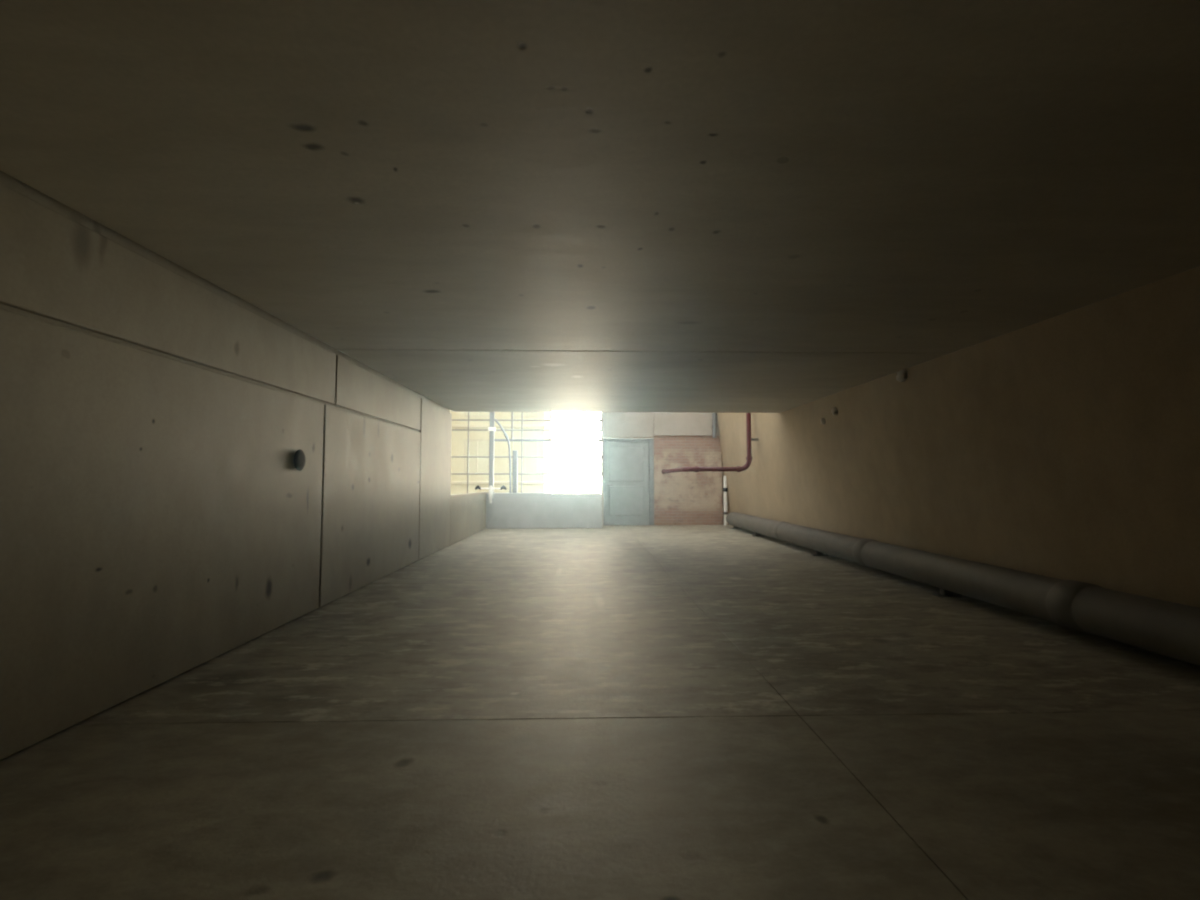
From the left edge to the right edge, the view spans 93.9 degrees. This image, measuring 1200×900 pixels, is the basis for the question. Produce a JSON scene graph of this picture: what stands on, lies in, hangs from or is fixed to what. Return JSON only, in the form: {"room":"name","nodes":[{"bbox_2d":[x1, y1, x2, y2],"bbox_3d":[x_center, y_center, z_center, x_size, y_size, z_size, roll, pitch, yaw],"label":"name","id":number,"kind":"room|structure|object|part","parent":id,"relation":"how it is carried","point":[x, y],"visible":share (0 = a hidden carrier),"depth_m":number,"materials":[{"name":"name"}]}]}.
{"room":"basement corridor","nodes":[
{"label":"basement corridor","id":0,"kind":"room"},
{"bbox_2d":[0,170,486,759],"bbox_3d":[-2.558,0.214,5.155,0.160,2.398,16.860,0,-3,-2],"label":"wall","id":1,"kind":"structure","parent":0,"point":[158,519],"depth_m":3.09,"materials":[{"name":"concrete"}]},
{"bbox_2d":[294,449,305,470],"bbox_3d":[-2.454,0.082,4.564,0.035,0.176,0.176,0,-3,-2],"label":"wall cap","id":2,"kind":"object","parent":1,"relation":"attached to","point":[299,457],"visible":1,"depth_m":4.54,"materials":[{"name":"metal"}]},
{"bbox_2d":[486,493,601,528],"bbox_3d":[-1.335,1.454,13.468,2.763,0.844,0.200,0,-3,-2],"label":"wall","id":3,"kind":"structure","parent":0,"point":[506,510],"depth_m":13.37,"materials":[{"name":"concrete"}]},
{"bbox_2d":[488,412,495,492],"bbox_3d":[-2.600,-0.149,13.464,0.170,2.354,0.088,0,-3,-2],"label":"pipe","id":4,"kind":"object","parent":3,"relation":"on","point":[492,428],"visible":0.77,"depth_m":13.42,"materials":[{"name":"grey metal"}]},
{"bbox_2d":[475,485,506,502],"bbox_3d":[-2.597,1.050,13.309,0.757,0.435,0.100,0,-3,-2],"label":"pipe fitting","id":5,"kind":"object","parent":4,"relation":"attached to","point":[490,488],"visible":1,"depth_m":13.29,"materials":[{"name":"metal"}]},
{"bbox_2d":[494,418,511,492],"bbox_3d":[-2.332,0.133,13.447,0.442,1.790,0.072,0,-3,-2],"label":"pipe","id":6,"kind":"object","parent":3,"relation":"on","point":[497,422],"visible":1,"depth_m":13.44,"materials":[{"name":"grey metal"}]},
{"bbox_2d":[451,412,601,492],"bbox_3d":[-2.768,0.301,13.480,5.635,3.250,0.080,0,-3,-2],"label":"window grille","id":7,"kind":"object","parent":3,"relation":"in","point":[515,456],"visible":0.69,"depth_m":13.52,"materials":[{"name":"metal"}]},
{"bbox_3d":[-2.044,0.519,13.489,0.115,1.025,0.080,0,-3,-2],"label":"post","id":8,"kind":"part","parent":7,"relation":"part of","materials":[{"name":"grey metal"}]},
{"bbox_3d":[-2.769,0.576,13.475,5.635,0.034,0.040,0,-3,-2],"label":"rail","id":9,"kind":"part","parent":7,"relation":"part of","materials":[{"name":"metal"}]},
{"bbox_3d":[-2.769,0.166,13.498,5.635,0.034,0.040,0,-3,-2],"label":"rail","id":10,"kind":"part","parent":7,"relation":"part of","materials":[{"name":"metal"}]},
{"bbox_3d":[-2.769,-0.483,13.534,5.635,0.034,0.040,0,-3,-2],"label":"rail","id":11,"kind":"part","parent":7,"relation":"part of","materials":[{"name":"metal"}]},
{"bbox_3d":[-2.769,-0.722,13.547,5.635,0.034,0.040,0,-3,-2],"label":"rail","id":12,"kind":"part","parent":7,"relation":"part of","materials":[{"name":"metal"}]},
{"bbox_3d":[-1.279,-0.236,13.563,2.655,0.055,0.040,0,-3,-2],"label":"rail","id":13,"kind":"part","parent":7,"relation":"part of","materials":[{"name":"grey metal"}]},
{"bbox_2d":[0,0,1199,412],"bbox_3d":[0.614,-1.182,3.439,6.580,0.300,13.100,0,-3,-2],"label":"ceiling","id":14,"kind":"structure","parent":0,"point":[678,206],"depth_m":2.17,"materials":[{"name":"concrete"}]},
{"bbox_2d":[0,525,1199,899],"bbox_3d":[0.621,1.597,5.691,6.730,0.300,17.900,0,-3,-2],"label":"floor","id":15,"kind":"structure","parent":0,"point":[610,712],"depth_m":2.31,"materials":[{"name":"concrete"}]},
{"bbox_2d":[723,476,727,524],"bbox_3d":[3.220,1.291,14.368,0.130,1.270,0.130,0,-3,-2],"label":"standpipe","id":16,"kind":"object","parent":15,"relation":"on","point":[725,489],"visible":0.98,"depth_m":14.33,"materials":[{"name":"white plastic"}]},
{"bbox_2d":[726,512,1199,665],"bbox_3d":[3.435,1.220,5.231,0.353,0.402,16.740,0,-3,-2],"label":"drain pipe","id":17,"kind":"object","parent":15,"relation":"on","point":[1166,628],"visible":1,"depth_m":4.36,"materials":[{"name":"grey plastic"}]},
{"bbox_2d":[654,436,729,524],"bbox_3d":[2.434,0.786,14.579,2.100,2.299,0.250,0,-3,-2],"label":"brick wall","id":18,"kind":"structure","parent":0,"point":[680,498],"depth_m":14.45,"materials":[{"name":"pink brick"}]},
{"bbox_2d":[604,438,653,524],"bbox_3d":[0.721,0.817,14.498,1.330,2.230,0.311,0,-3,-2],"label":"door","id":19,"kind":"structure","parent":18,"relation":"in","point":[628,462],"depth_m":14.41,"materials":[{"name":"paint"}]},
{"bbox_2d":[601,412,719,527],"bbox_3d":[1.574,0.260,14.113,3.083,3.299,1.190,0,-3,-2],"label":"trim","id":20,"kind":"structure","parent":18,"relation":"attached to","point":[613,424],"depth_m":14.47,"materials":[{"name":"paint"}]},
{"bbox_2d":[711,413,716,437],"bbox_3d":[2.950,-0.818,14.450,0.140,1.010,0.115,0,-3,-2],"label":"pipe","id":21,"kind":"object","parent":18,"relation":"attached to","point":[714,418],"visible":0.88,"depth_m":14.40,"materials":[{"name":"grey metal"}]},
{"bbox_2d":[717,266,1199,607],"bbox_3d":[3.599,-0.196,5.875,0.771,3.299,17.900,0,-3,-2],"label":"wall","id":22,"kind":"structure","parent":0,"point":[1066,446],"depth_m":4.55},
{"bbox_2d":[661,413,758,473],"bbox_3d":[2.410,-0.358,12.947,1.562,1.793,3.193,0,-3,-2],"label":"pipe","id":23,"kind":"object","parent":22,"relation":"attached to","point":[749,439],"visible":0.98,"depth_m":11.37,"materials":[{"name":"metal"}]},
{"bbox_2d":[831,407,837,415],"bbox_3d":[3.301,-0.541,7.856,0.099,0.124,0.128,0,-3,-2],"label":"lump","id":24,"kind":"object","parent":22,"relation":"attached to","point":[834,410],"visible":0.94,"depth_m":7.82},
{"bbox_2d":[896,370,906,381],"bbox_3d":[3.328,-0.813,6.151,0.119,0.130,0.154,0,-3,-2],"label":"lump","id":25,"kind":"object","parent":22,"relation":"attached to","point":[901,376],"visible":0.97,"depth_m":6.11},
{"label":"outside","id":26,"kind":"structure","parent":0,"visible":0},
{"bbox_3d":[-1.397,2.044,13.774,30.000,0.200,34.200,0,-3,-2],"label":"ground","id":27,"kind":"structure","parent":26,"visible":0},
{"bbox_2d":[450,410,551,494],"bbox_3d":[-8.628,-1.985,26.915,12.880,9.300,6.600,0,-3,-2],"label":"building","id":28,"kind":"structure","parent":27,"relation":"on","point":[478,440],"depth_m":23.90,"materials":[{"name":"tile"}]},
{"bbox_3d":[-5.234,0.276,23.887,0.940,1.290,0.030,0,-3,-2],"label":"pane","id":29,"kind":"part","parent":28,"relation":"part of","materials":[{"name":"clear glass"}]},
{"bbox_3d":[-5.234,-2.121,24.019,0.940,1.290,0.030,0,-3,-2],"label":"pane","id":30,"kind":"part","parent":28,"relation":"part of","materials":[{"name":"clear glass"}]},
{"bbox_3d":[-3.235,0.279,23.944,0.940,1.290,0.030,0,-3,-2],"label":"pane","id":31,"kind":"part","parent":28,"relation":"part of","materials":[{"name":"clear glass"}]},
{"bbox_3d":[-3.235,-2.118,24.076,0.940,1.290,0.030,0,-3,-2],"label":"pane","id":32,"kind":"part","parent":28,"relation":"part of","materials":[{"name":"clear glass"}]}
]}

